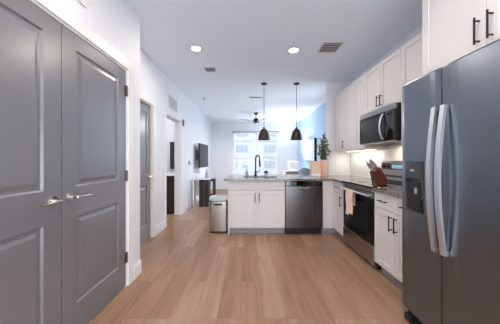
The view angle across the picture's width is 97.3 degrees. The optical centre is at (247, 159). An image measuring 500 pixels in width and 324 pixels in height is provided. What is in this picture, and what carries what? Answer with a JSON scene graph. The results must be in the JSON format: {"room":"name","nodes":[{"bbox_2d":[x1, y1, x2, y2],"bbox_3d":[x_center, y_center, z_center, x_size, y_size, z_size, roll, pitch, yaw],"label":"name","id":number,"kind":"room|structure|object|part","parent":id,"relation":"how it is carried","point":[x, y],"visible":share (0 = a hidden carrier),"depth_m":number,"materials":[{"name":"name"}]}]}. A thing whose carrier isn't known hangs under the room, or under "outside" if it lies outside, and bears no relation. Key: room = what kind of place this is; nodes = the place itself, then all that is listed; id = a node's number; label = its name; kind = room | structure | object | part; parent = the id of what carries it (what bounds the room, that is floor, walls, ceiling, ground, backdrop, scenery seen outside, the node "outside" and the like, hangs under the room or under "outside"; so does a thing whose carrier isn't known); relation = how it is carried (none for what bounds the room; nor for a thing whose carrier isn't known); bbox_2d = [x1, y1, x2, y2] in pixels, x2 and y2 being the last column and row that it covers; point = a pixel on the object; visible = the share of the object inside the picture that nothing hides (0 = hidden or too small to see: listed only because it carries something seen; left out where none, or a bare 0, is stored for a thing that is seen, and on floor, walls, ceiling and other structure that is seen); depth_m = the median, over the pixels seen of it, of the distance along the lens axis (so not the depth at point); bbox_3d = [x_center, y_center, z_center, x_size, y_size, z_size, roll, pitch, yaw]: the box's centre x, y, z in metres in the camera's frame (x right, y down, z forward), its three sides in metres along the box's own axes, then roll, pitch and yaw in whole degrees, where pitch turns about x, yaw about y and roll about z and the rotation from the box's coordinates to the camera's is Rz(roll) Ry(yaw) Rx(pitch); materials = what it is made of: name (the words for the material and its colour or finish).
{"room":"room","nodes":[
{"label":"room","id":0,"kind":"room"},
{"bbox_2d":[33,0,139,263],"bbox_3d":[-1.387,-0.165,0.085,0.447,2.750,4.570,0,0,0],"label":"wall","id":1,"kind":"structure","parent":0,"point":[117,22],"depth_m":2.09,"materials":[{"name":"white paint"}]},
{"bbox_2d":[0,0,62,323],"bbox_3d":[-1.152,0.170,1.006,0.101,2.044,0.737,0,0,0],"label":"door","id":2,"kind":"structure","parent":1,"relation":"in","point":[30,38],"depth_m":1.18,"materials":[{"name":"grey paint"}]},
{"bbox_3d":[-1.134,0.245,1.264,0.066,0.061,0.157,0,0,0],"label":"handle","id":3,"kind":"part","parent":2,"relation":"part of","materials":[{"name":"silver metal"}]},
{"bbox_2d":[30,0,133,285],"bbox_3d":[-1.216,0.125,1.371,0.134,2.170,1.682,0,0,0],"label":"trim","id":4,"kind":"structure","parent":1,"relation":"attached to","point":[56,8],"depth_m":2.11,"materials":[{"name":"white paint"}]},
{"bbox_2d":[78,0,86,7],"bbox_3d":[-1.157,-1.190,1.387,0.012,0.200,0.375,0,0,0],"label":"air vent","id":5,"kind":"object","parent":1,"relation":"in","point":[83,2],"visible":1,"depth_m":1.55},
{"bbox_2d":[61,24,127,323],"bbox_3d":[-1.152,0.170,1.750,0.101,2.044,0.743,0,0,0],"label":"door","id":6,"kind":"structure","parent":1,"relation":"in","point":[94,89],"depth_m":1.64,"materials":[{"name":"grey paint"}]},
{"bbox_3d":[-1.134,0.242,1.489,0.066,0.061,0.157,0,0,0],"label":"handle","id":7,"kind":"part","parent":6,"relation":"part of","materials":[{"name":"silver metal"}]},
{"bbox_2d":[134,259,141,279],"bbox_3d":[-1.155,1.140,0.085,0.016,0.140,4.570,0,0,0],"label":"baseboard","id":8,"kind":"structure","parent":1,"relation":"attached to","point":[138,266],"depth_m":2.28,"materials":[{"name":"white paint"}]},
{"bbox_2d":[167,119,173,171],"bbox_3d":[-2.460,-0.165,4.950,1.680,2.750,3.300,0,0,0],"label":"wall","id":9,"kind":"structure","parent":0,"point":[170,124],"depth_m":6.50,"materials":[{"name":"white paint"}]},
{"bbox_3d":[-2.175,-0.510,6.466,0.274,0.024,0.067,0,0,0],"label":"towel rail","id":10,"kind":"object","parent":9,"relation":"attached to","visible":0},
{"bbox_2d":[170,142,173,168],"bbox_3d":[-2.211,-0.134,6.438,0.139,0.788,0.034,0,0,0],"label":"bath towel","id":11,"kind":"object","parent":10,"relation":"hanging from","point":[171,143],"visible":0.82,"depth_m":6.42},
{"bbox_2d":[140,49,211,225],"bbox_3d":[-1.555,-0.165,5.710,0.130,2.750,6.680,0,0,0],"label":"wall","id":12,"kind":"structure","parent":0,"point":[197,128],"depth_m":4.72,"materials":[{"name":"white paint"}]},
{"bbox_2d":[140,101,152,243],"bbox_3d":[-1.510,0.184,3.060,0.101,2.028,0.744,0,0,0],"label":"door","id":13,"kind":"structure","parent":12,"relation":"in","point":[145,176],"depth_m":3.25,"materials":[{"name":"grey paint"}]},
{"bbox_2d":[140,92,155,237],"bbox_3d":[-1.542,0.140,3.060,0.136,2.140,0.940,0,0,0],"label":"trim","id":14,"kind":"structure","parent":12,"relation":"attached to","point":[144,99],"depth_m":3.43,"materials":[{"name":"white paint"}]},
{"bbox_2d":[164,108,181,227],"bbox_3d":[-1.547,0.140,4.420,0.146,2.140,1.040,0,0,0],"label":"trim","id":15,"kind":"structure","parent":12,"relation":"attached to","point":[168,114],"depth_m":4.84,"materials":[{"name":"white paint"}]},
{"bbox_2d":[168,93,177,113],"bbox_3d":[-1.484,-1.105,4.350,0.012,0.290,0.540,0,0,0],"label":"air vent","id":16,"kind":"object","parent":12,"relation":"in","point":[172,102],"visible":1,"depth_m":4.34,"materials":[{"name":"white metal"}]},
{"bbox_2d":[156,186,211,234],"bbox_3d":[-1.482,1.140,5.710,0.016,0.140,6.680,0,0,0],"label":"baseboard","id":17,"kind":"structure","parent":12,"relation":"attached to","point":[161,226],"depth_m":4.97,"materials":[{"name":"white paint"}]},
{"bbox_2d":[196,143,207,167],"bbox_3d":[-1.392,-0.125,6.488,0.214,0.680,0.840,0,0,5],"label":"television","id":18,"kind":"object","parent":12,"relation":"attached to","point":[202,152],"visible":1,"depth_m":6.30,"materials":[{"name":"black plastic"}]},
{"bbox_2d":[88,189,409,323],"bbox_3d":[-0.525,1.250,3.525,5.750,0.080,11.450,0,0,0],"label":"floor","id":19,"kind":"structure","parent":0,"point":[190,274],"depth_m":2.17,"materials":[{"name":"brown wood"}]},
{"bbox_2d":[167,171,173,213],"bbox_3d":[-1.913,0.765,5.595,0.575,0.890,1.450,0,0,0],"label":"vanity","id":20,"kind":"object","parent":19,"relation":"on","point":[170,175],"visible":0.27,"depth_m":4.89,"materials":[{"name":"brown wood"}]},
{"bbox_2d":[192,177,211,206],"bbox_3d":[-1.215,0.843,5.820,0.450,0.735,0.320,0,0,0],"label":"console table","id":21,"kind":"object","parent":19,"relation":"on","point":[201,185],"visible":0.99,"depth_m":5.69,"materials":[{"name":"white wood"}]},
{"bbox_3d":[-1.415,0.860,5.820,0.030,0.700,0.260,0,0,0],"label":"panel","id":22,"kind":"part","parent":21,"relation":"part of","materials":[{"name":"white wood"}]},
{"bbox_3d":[-1.333,0.735,5.938,0.135,0.450,0.015,0,0,0],"label":"panel","id":23,"kind":"part","parent":21,"relation":"part of","materials":[{"name":"white wood"}]},
{"bbox_3d":[-1.212,0.860,5.820,0.105,0.700,0.260,0,0,0],"label":"leg","id":24,"kind":"part","parent":21,"relation":"part of","materials":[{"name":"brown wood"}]},
{"bbox_3d":[-1.067,0.860,5.820,0.105,0.700,0.260,0,0,0],"label":"leg","id":25,"kind":"part","parent":21,"relation":"part of","materials":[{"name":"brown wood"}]},
{"bbox_2d":[210,178,215,195],"bbox_3d":[-1.077,0.870,6.240,0.305,0.680,0.300,0,0,0],"label":"stool","id":26,"kind":"object","parent":19,"relation":"on","point":[212,179],"visible":0.42,"depth_m":6.34,"materials":[{"name":"brown wood"}]},
{"bbox_2d":[209,195,227,232],"bbox_3d":[-0.490,0.917,3.774,0.322,0.585,0.338,0,0,0],"label":"trash can","id":27,"kind":"object","parent":19,"relation":"on","point":[218,204],"visible":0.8,"depth_m":3.64,"materials":[{"name":"metal"}]},
{"bbox_3d":[-0.490,0.649,3.790,0.316,0.049,0.300,0,0,0],"label":"lid","id":28,"kind":"part","parent":27,"relation":"part of","materials":[{"name":"silver metal"}]},
{"bbox_2d":[228,181,229,234],"bbox_3d":[-0.316,0.772,3.868,0.019,0.875,0.615,0,0,0],"label":"end panel","id":29,"kind":"object","parent":19,"relation":"on","point":[228,181],"visible":0.26,"depth_m":3.56,"materials":[{"name":"white paint"}]},
{"bbox_2d":[229,181,284,232],"bbox_3d":[0.146,0.772,3.846,0.903,0.875,0.648,0,0,0],"label":"base cabinet","id":30,"kind":"object","parent":19,"relation":"on","point":[254,206],"visible":0.98,"depth_m":3.57,"materials":[{"name":"white paint"}]},
{"bbox_3d":[-0.079,0.797,3.570,0.449,0.603,0.019,0,0,0],"label":"door","id":31,"kind":"part","parent":30,"relation":"part of","materials":[{"name":"white paint"}]},
{"bbox_3d":[0.146,0.415,3.570,0.900,0.147,0.019,0,0,0],"label":"drawer","id":32,"kind":"part","parent":30,"relation":"part of","materials":[{"name":"white paint"}]},
{"bbox_3d":[0.372,0.797,3.570,0.448,0.603,0.019,0,0,0],"label":"door","id":33,"kind":"part","parent":30,"relation":"part of","materials":[{"name":"white paint"}]},
{"bbox_2d":[283,170,297,173],"bbox_3d":[1.585,0.785,7.703,0.630,0.850,0.434,0,0,0],"label":"sideboard","id":34,"kind":"object","parent":19,"relation":"on","point":[285,171],"visible":0.06,"depth_m":7.50,"materials":[{"name":"white wood"}]},
{"bbox_2d":[288,161,298,169],"bbox_3d":[1.580,0.202,7.720,0.320,0.314,0.320,0,0,0],"label":"table lamp","id":35,"kind":"object","parent":34,"relation":"on","point":[292,165],"visible":0.91,"depth_m":7.56,"materials":[{"name":"white fabric"}]},
{"bbox_2d":[284,181,322,233],"bbox_3d":[0.905,0.774,3.834,0.600,0.872,0.631,0,0,0],"label":"dishwasher","id":36,"kind":"object","parent":19,"relation":"on","point":[303,199],"visible":0.98,"depth_m":3.54,"materials":[{"name":"silver metal"}]},
{"bbox_3d":[0.905,1.157,3.853,0.594,0.105,0.495,0,0,0],"label":"kick plate","id":37,"kind":"part","parent":36,"relation":"part of","materials":[{"name":"black plastic"}]},
{"bbox_3d":[0.905,0.379,3.557,0.600,0.078,0.026,0,0,0],"label":"control panel","id":38,"kind":"part","parent":36,"relation":"part of","materials":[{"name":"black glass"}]},
{"bbox_2d":[297,168,309,173],"bbox_3d":[1.316,0.696,4.951,0.405,1.033,0.404,0,0,0],"label":"bar stool","id":39,"kind":"object","parent":19,"relation":"on","point":[302,170],"visible":0.05,"depth_m":5.12,"materials":[{"name":"grey fabric"}]},
{"bbox_2d":[321,181,334,232],"bbox_3d":[1.323,0.772,3.831,0.223,0.875,0.538,0,0,0],"label":"base cabinet","id":40,"kind":"object","parent":19,"relation":"on","point":[327,185],"visible":0.45,"depth_m":3.56,"materials":[{"name":"white paint"}]},
{"bbox_3d":[1.292,0.720,3.571,0.160,0.770,0.018,0,0,0],"label":"filler panel","id":41,"kind":"part","parent":40,"relation":"part of","materials":[{"name":"white paint"}]},
{"bbox_2d":[333,181,343,238],"bbox_3d":[1.659,0.772,3.643,0.642,0.875,0.915,0,0,0],"label":"base cabinet","id":42,"kind":"object","parent":19,"relation":"on","point":[338,193],"visible":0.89,"depth_m":3.37,"materials":[{"name":"white paint"}]},
{"bbox_2d":[224,174,370,182],"bbox_3d":[0.795,0.317,3.870,2.361,0.035,1.380,0,0,0],"label":"countertop","id":43,"kind":"structure","parent":42,"relation":"on","point":[231,177],"depth_m":3.56,"materials":[{"name":"stone"}]},
{"bbox_2d":[254,155,260,175],"bbox_3d":[0.180,0.100,4.055,0.132,0.397,0.206,0,0,0],"label":"faucet","id":44,"kind":"object","parent":43,"relation":"on","point":[256,155],"visible":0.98,"depth_m":4.11,"materials":[{"name":"black metal"}]},
{"bbox_2d":[243,177,276,177],"bbox_3d":[0.210,0.417,3.870,0.578,0.225,0.378,0,0,0],"label":"sink","id":45,"kind":"object","parent":43,"relation":"in","point":[243,177],"visible":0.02,"depth_m":4.05,"materials":[{"name":"metal"}]},
{"bbox_2d":[310,161,320,175],"bbox_3d":[1.243,0.162,4.060,0.167,0.275,0.126,0,0,0],"label":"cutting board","id":46,"kind":"object","parent":43,"relation":"on","point":[315,166],"visible":1,"depth_m":4.00,"materials":[{"name":"beige wood"}]},
{"bbox_2d":[317,132,330,176],"bbox_3d":[1.384,-0.109,4.034,0.256,0.817,0.257,0,0,0],"label":"potted tree","id":47,"kind":"object","parent":43,"relation":"on","point":[322,152],"visible":0.98,"depth_m":3.99,"materials":[{"name":"green plant"}]},
{"bbox_3d":[1.381,0.149,4.020,0.116,0.300,0.116,0,0,0],"label":"pot","id":48,"kind":"part","parent":47,"relation":"part of","materials":[{"name":"ceramic"}]},
{"bbox_3d":[1.385,0.720,3.558,0.018,0.760,0.042,0,0,0],"label":"filler panel","id":49,"kind":"part","parent":42,"relation":"part of","materials":[{"name":"white paint"}]},
{"bbox_3d":[1.385,0.421,3.361,0.019,0.159,0.345,0,0,0],"label":"drawer","id":50,"kind":"part","parent":42,"relation":"part of","materials":[{"name":"white paint"}]},
{"bbox_3d":[1.385,0.802,3.361,0.019,0.592,0.345,0,0,0],"label":"door","id":51,"kind":"part","parent":42,"relation":"part of","materials":[{"name":"white paint"}]},
{"bbox_2d":[340,161,401,269],"bbox_3d":[1.643,0.610,2.788,0.661,1.200,0.770,0,0,0],"label":"range","id":52,"kind":"object","parent":19,"relation":"on","point":[359,227],"visible":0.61,"depth_m":2.72,"materials":[{"name":"metal"}]},
{"bbox_2d":[345,188,354,214],"bbox_3d":[1.321,0.547,2.850,0.045,0.336,0.191,0,0,0],"label":"dish towel","id":53,"kind":"object","parent":52,"relation":"hanging from","point":[350,195],"visible":0.98,"depth_m":2.84,"materials":[{"name":"pink fabric"}]},
{"bbox_3d":[1.344,0.395,2.788,0.064,0.024,0.710,0,0,0],"label":"handle","id":54,"kind":"part","parent":52,"relation":"part of","materials":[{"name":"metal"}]},
{"bbox_3d":[1.373,0.395,2.788,0.005,0.060,0.764,0,0,0],"label":"door trim","id":55,"kind":"part","parent":52,"relation":"part of","materials":[{"name":"metal"}]},
{"bbox_3d":[1.389,0.339,2.788,0.034,0.042,0.770,0,0,0],"label":"panel","id":56,"kind":"part","parent":52,"relation":"part of","materials":[{"name":"metal"}]},
{"bbox_3d":[1.387,1.054,2.788,0.033,0.223,0.764,0,0,0],"label":"drawer","id":57,"kind":"part","parent":52,"relation":"part of","materials":[{"name":"metal"}]},
{"bbox_3d":[1.390,0.650,2.788,0.028,0.570,0.764,0,0,0],"label":"door","id":58,"kind":"part","parent":52,"relation":"part of","materials":[{"name":"black glass"}]},
{"bbox_2d":[342,180,401,187],"bbox_3d":[1.634,0.304,2.788,0.552,0.019,0.770,0,0,0],"label":"cooktop","id":59,"kind":"object","parent":52,"relation":"in","point":[356,183],"depth_m":2.78,"materials":[{"name":"black glass"}]},
{"bbox_3d":[1.923,0.085,2.903,0.020,0.080,0.480,0,0,0],"label":"control glass","id":60,"kind":"part","parent":52,"relation":"part of","materials":[{"name":"black glass"}]},
{"bbox_2d":[375,192,401,287],"bbox_3d":[1.659,0.772,2.060,0.642,0.875,0.670,0,0,0],"label":"base cabinet","id":61,"kind":"object","parent":19,"relation":"on","point":[388,209],"visible":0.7,"depth_m":2.15,"materials":[{"name":"white paint"}]},
{"bbox_3d":[1.385,0.421,2.229,0.019,0.159,0.325,0,0,0],"label":"drawer","id":62,"kind":"part","parent":61,"relation":"part of","materials":[{"name":"white paint"}]},
{"bbox_3d":[1.385,0.802,2.229,0.019,0.592,0.325,0,0,0],"label":"door","id":63,"kind":"part","parent":61,"relation":"part of","materials":[{"name":"white paint"}]},
{"bbox_2d":[372,187,401,197],"bbox_3d":[1.663,0.317,2.058,0.626,0.035,0.677,0,0,0],"label":"countertop","id":64,"kind":"structure","parent":61,"relation":"on","point":[393,191],"depth_m":2.21,"materials":[{"name":"stone"}]},
{"bbox_3d":[1.385,0.421,1.896,0.019,0.159,0.335,0,0,0],"label":"drawer","id":65,"kind":"part","parent":61,"relation":"part of","materials":[{"name":"white paint"}]},
{"bbox_3d":[1.385,0.802,1.896,0.019,0.592,0.335,0,0,0],"label":"door","id":66,"kind":"part","parent":61,"relation":"part of","materials":[{"name":"white paint"}]},
{"bbox_2d":[402,39,499,323],"bbox_3d":[1.536,0.310,1.245,0.828,1.800,0.910,0,0,0],"label":"refrigerator","id":67,"kind":"object","parent":19,"relation":"on","point":[451,112],"visible":1,"depth_m":1.26,"materials":[{"name":"grey metal"}]},
{"bbox_3d":[1.213,0.263,1.528,0.066,1.675,0.345,0,0,0],"label":"door","id":68,"kind":"part","parent":67,"relation":"part of","materials":[{"name":"grey metal"}]},
{"bbox_3d":[1.153,0.120,1.376,0.062,0.900,0.030,0,0,0],"label":"handle","id":69,"kind":"part","parent":67,"relation":"part of","materials":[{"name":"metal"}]},
{"bbox_3d":[1.153,0.120,1.312,0.062,0.900,0.030,0,0,0],"label":"handle","id":70,"kind":"part","parent":67,"relation":"part of","materials":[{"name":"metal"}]},
{"bbox_3d":[1.213,0.263,1.069,0.066,1.675,0.559,0,0,0],"label":"door","id":71,"kind":"part","parent":67,"relation":"part of","materials":[{"name":"grey metal"}]},
{"bbox_2d":[212,123,297,185],"bbox_3d":[0.340,-0.165,9.130,3.920,2.750,0.160,0,0,0],"label":"wall","id":72,"kind":"structure","parent":0,"point":[221,132],"depth_m":9.05,"materials":[{"name":"white paint"}]},
{"bbox_2d":[212,186,227,188],"bbox_3d":[0.288,1.140,9.042,3.524,0.140,0.016,0,0,0],"label":"baseboard","id":73,"kind":"structure","parent":72,"relation":"attached to","point":[217,187],"depth_m":9.03,"materials":[{"name":"white paint"}]},
{"bbox_2d":[128,0,421,122],"bbox_3d":[-0.525,-1.590,3.525,5.750,0.100,11.450,0,0,0],"label":"ceiling","id":74,"kind":"structure","parent":0,"point":[247,42],"depth_m":2.96,"materials":[{"name":"paint"}]},
{"bbox_2d":[189,45,201,51],"bbox_3d":[-0.716,-1.536,3.030,0.176,0.008,0.176,0,0,0],"label":"recessed light","id":75,"kind":"object","parent":74,"relation":"in","point":[196,48],"visible":1,"depth_m":3.03,"materials":[{"name":"white plastic"}]},
{"bbox_2d":[203,67,216,71],"bbox_3d":[-0.642,-1.533,3.740,0.203,0.012,0.200,0,0,0],"label":"ceiling vent","id":76,"kind":"object","parent":74,"relation":"in","point":[207,69],"visible":1,"depth_m":3.74,"materials":[{"name":"white metal"}]},
{"bbox_2d":[239,113,274,124],"bbox_3d":[0.292,-1.342,7.224,1.255,0.394,1.262,0,0,0],"label":"ceiling fan","id":77,"kind":"object","parent":74,"relation":"hanging from","point":[255,121],"visible":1,"depth_m":7.14,"materials":[{"name":"black metal"}]},
{"bbox_2d":[258,82,269,139],"bbox_3d":[0.322,-0.972,4.420,0.240,1.134,0.240,0,0,0],"label":"pendant lamp","id":78,"kind":"object","parent":74,"relation":"hanging from","point":[263,135],"visible":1,"depth_m":4.35,"materials":[{"name":"black metal"}]},
{"bbox_3d":[0.321,-0.535,4.420,0.240,0.260,0.240,0,0,0],"label":"lamp shade","id":79,"kind":"part","parent":78,"relation":"part of","materials":[{"name":"metal"}]},
{"bbox_2d":[287,47,299,52],"bbox_3d":[0.640,-1.536,3.080,0.176,0.008,0.176,0,0,0],"label":"recessed light","id":80,"kind":"object","parent":74,"relation":"in","point":[292,49],"visible":1,"depth_m":3.08,"materials":[{"name":"white plastic"}]},
{"bbox_2d":[290,82,302,139],"bbox_3d":[0.974,-0.972,4.420,0.240,1.134,0.240,0,0,0],"label":"pendant lamp","id":81,"kind":"object","parent":74,"relation":"hanging from","point":[296,134],"visible":1,"depth_m":4.37,"materials":[{"name":"black metal"}]},
{"bbox_3d":[0.974,-0.535,4.420,0.240,0.260,0.240,0,0,0],"label":"lamp shade","id":82,"kind":"part","parent":81,"relation":"part of","materials":[{"name":"metal"}]},
{"bbox_3d":[0.974,-1.085,4.420,0.010,0.860,0.010,0,0,23],"label":"rod","id":83,"kind":"part","parent":81,"relation":"part of","materials":[{"name":"black metal"}]},
{"bbox_2d":[316,42,344,52],"bbox_3d":[1.120,-1.533,3.010,0.280,0.012,0.300,0,0,0],"label":"ceiling vent","id":84,"kind":"object","parent":74,"relation":"in","point":[326,47],"visible":1,"depth_m":3.01,"materials":[{"name":"white metal"}]},
{"bbox_2d":[298,102,325,169],"bbox_3d":[2.125,-0.165,6.725,0.150,2.750,4.650,0,0,0],"label":"wall","id":85,"kind":"structure","parent":0,"point":[313,125],"depth_m":7.10,"materials":[{"name":"blue paint"}]},
{"bbox_2d":[306,138,316,160],"bbox_3d":[2.013,-0.315,7.055,0.073,0.690,0.990,0,0,0],"label":"framed picture","id":86,"kind":"object","parent":85,"relation":"attached to","point":[311,145],"visible":0.93,"depth_m":6.84,"materials":[{"name":"black metal"}]},
{"bbox_3d":[2.014,-0.315,7.055,0.069,0.690,0.990,0,0,0],"label":"frame","id":87,"kind":"part","parent":86,"relation":"part of","materials":[{"name":"black metal"}]},
{"bbox_2d":[326,80,350,175],"bbox_3d":[1.880,-0.165,4.330,0.640,2.750,0.140,0,0,0],"label":"wall","id":88,"kind":"structure","parent":0,"point":[333,87],"depth_m":4.26,"materials":[{"name":"white paint"}]},
{"bbox_2d":[370,167,386,186],"bbox_3d":[1.463,0.187,2.470,0.144,0.213,0.100,0,0,0],"label":"knife block","id":89,"kind":"object","parent":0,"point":[378,178],"visible":0.9,"depth_m":2.42,"materials":[{"name":"red wood"}]},
{"bbox_2d":[351,25,421,178],"bbox_3d":[2.060,-0.165,1.030,0.150,2.750,6.460,0,0,0],"label":"wall","id":90,"kind":"structure","parent":0,"point":[417,31],"depth_m":3.04,"materials":[{"name":"white paint"}]},
{"bbox_2d":[335,89,353,150],"bbox_3d":[1.803,-0.698,3.980,0.362,1.065,0.429,0,0,0],"label":"upper cabinet","id":91,"kind":"object","parent":90,"relation":"attached to","point":[340,97],"visible":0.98,"depth_m":3.97,"materials":[{"name":"white paint"}]},
{"bbox_3d":[1.669,-0.698,3.980,0.019,1.062,0.427,0,0,0],"label":"door","id":92,"kind":"part","parent":91,"relation":"part of","materials":[{"name":"white paint"}]},
{"bbox_2d":[329,145,401,177],"bbox_3d":[1.772,0.054,2.990,0.425,0.488,2.540,0,0,0],"label":"backsplash","id":93,"kind":"structure","parent":90,"relation":"attached to","point":[354,163],"depth_m":3.90,"materials":[{"name":"white tile"}]},
{"bbox_2d":[345,74,386,149],"bbox_3d":[1.822,-0.698,3.446,0.324,1.065,0.631,0,0,0],"label":"upper cabinet","id":94,"kind":"object","parent":90,"relation":"attached to","point":[355,92],"visible":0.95,"depth_m":3.43,"materials":[{"name":"white paint"}]},
{"bbox_3d":[1.669,-0.698,3.604,0.019,1.062,0.313,0,0,0],"label":"door","id":95,"kind":"part","parent":94,"relation":"part of","materials":[{"name":"white paint"}]},
{"bbox_3d":[1.669,-0.698,3.288,0.019,1.062,0.313,0,0,0],"label":"door","id":96,"kind":"part","parent":94,"relation":"part of","materials":[{"name":"white paint"}]},
{"bbox_2d":[346,149,376,151],"bbox_3d":[1.860,-0.158,3.675,0.040,0.014,0.950,0,0,0],"label":"light","id":97,"kind":"object","parent":94,"relation":"attached to","point":[365,149],"visible":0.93,"depth_m":3.56,"materials":[{"name":"white paint"}]},
{"bbox_2d":[365,47,400,113],"bbox_3d":[1.803,-0.931,2.759,0.362,0.598,0.736,0,0,0],"label":"upper cabinet","id":98,"kind":"object","parent":90,"relation":"attached to","point":[383,81],"visible":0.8,"depth_m":2.69,"materials":[{"name":"white paint"}]},
{"bbox_3d":[1.669,-0.931,2.943,0.019,0.595,0.365,0,0,0],"label":"door","id":99,"kind":"part","parent":98,"relation":"part of","materials":[{"name":"white paint"}]},
{"bbox_2d":[360,102,400,144],"bbox_3d":[1.758,-0.419,2.760,0.451,0.418,0.730,0,0,0],"label":"microwave","id":100,"kind":"object","parent":98,"relation":"attached to","point":[381,126],"visible":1,"depth_m":2.59,"materials":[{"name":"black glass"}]},
{"bbox_3d":[1.605,-0.391,2.840,0.038,0.338,0.570,0,0,0],"label":"door","id":101,"kind":"part","parent":100,"relation":"part of","materials":[{"name":"black glass"}]},
{"bbox_3d":[1.562,-0.389,2.580,0.060,0.309,0.020,0,0,0],"label":"handle","id":102,"kind":"part","parent":100,"relation":"part of","materials":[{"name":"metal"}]},
{"bbox_3d":[1.605,-0.391,2.474,0.037,0.338,0.157,0,0,0],"label":"control panel","id":103,"kind":"part","parent":100,"relation":"part of","materials":[{"name":"black glass"}]},
{"bbox_3d":[1.669,-0.931,2.574,0.019,0.595,0.365,0,0,0],"label":"door","id":104,"kind":"part","parent":98,"relation":"part of","materials":[{"name":"white paint"}]},
{"bbox_2d":[401,32,421,144],"bbox_3d":[1.803,-0.698,2.046,0.362,1.065,0.681,0,0,0],"label":"upper cabinet","id":105,"kind":"object","parent":90,"relation":"attached to","point":[411,52],"visible":0.12,"depth_m":2.25,"materials":[{"name":"white paint"}]},
{"bbox_2d":[422,0,499,75],"bbox_3d":[1.646,-0.985,1.242,0.676,0.710,0.914,0,0,0],"label":"upper cabinet","id":106,"kind":"object","parent":90,"relation":"attached to","point":[452,30],"visible":0.83,"depth_m":1.44,"materials":[{"name":"white paint"}]},
{"bbox_3d":[1.326,-0.748,1.278,0.038,0.155,0.011,0,0,0],"label":"handle","id":107,"kind":"part","parent":106,"relation":"part of","materials":[{"name":"black metal"}]},
{"bbox_3d":[1.326,-0.748,1.208,0.038,0.155,0.011,0,0,0],"label":"handle","id":108,"kind":"part","parent":106,"relation":"part of","materials":[{"name":"black metal"}]},
{"bbox_3d":[1.355,-0.985,1.014,0.019,0.707,0.454,0,0,0],"label":"door","id":109,"kind":"part","parent":106,"relation":"part of","materials":[{"name":"white paint"}]},
{"label":"outside","id":110,"kind":"structure","parent":0,"visible":0},
{"bbox_3d":[0.000,10.310,24.650,120.000,0.200,30.700,0,0,0],"label":"ground","id":111,"kind":"structure","parent":110,"visible":0},
{"bbox_2d":[232,132,278,173],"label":"window","id":112,"kind":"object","parent":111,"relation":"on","point":[243,143],"visible":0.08,"depth_m":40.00,"materials":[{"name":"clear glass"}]},
{"bbox_3d":[-1.115,-2.040,39.925,2.070,1.300,0.030,0,0,0],"label":"pane","id":113,"kind":"part","parent":112,"relation":"part of","materials":[{"name":"clear glass"}]},
{"bbox_3d":[-1.115,0.860,39.925,2.070,1.300,0.030,0,0,0],"label":"pane","id":114,"kind":"part","parent":112,"relation":"part of","materials":[{"name":"clear glass"}]},
{"bbox_2d":[232,131,255,133],"bbox_3d":[-0.165,-0.713,9.068,0.950,0.946,0.037,0,0,0],"label":"window blind","id":115,"kind":"object","parent":112,"relation":"attached to","point":[234,132],"visible":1,"depth_m":9.05,"materials":[{"name":"white fabric"}]},
{"bbox_2d":[256,131,278,133],"bbox_3d":[0.810,-0.713,9.068,0.920,0.946,0.037,0,0,0],"label":"window blind","id":116,"kind":"object","parent":112,"relation":"attached to","point":[258,132],"visible":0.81,"depth_m":9.05,"materials":[{"name":"white fabric"}]},
{"bbox_3d":[3.985,-2.040,39.925,2.070,1.300,0.030,0,0,0],"label":"pane","id":117,"kind":"part","parent":112,"relation":"part of","materials":[{"name":"clear glass"}]},
{"bbox_3d":[3.985,0.860,39.925,2.070,1.300,0.030,0,0,0],"label":"pane","id":118,"kind":"part","parent":112,"relation":"part of","materials":[{"name":"clear glass"}]}
]}

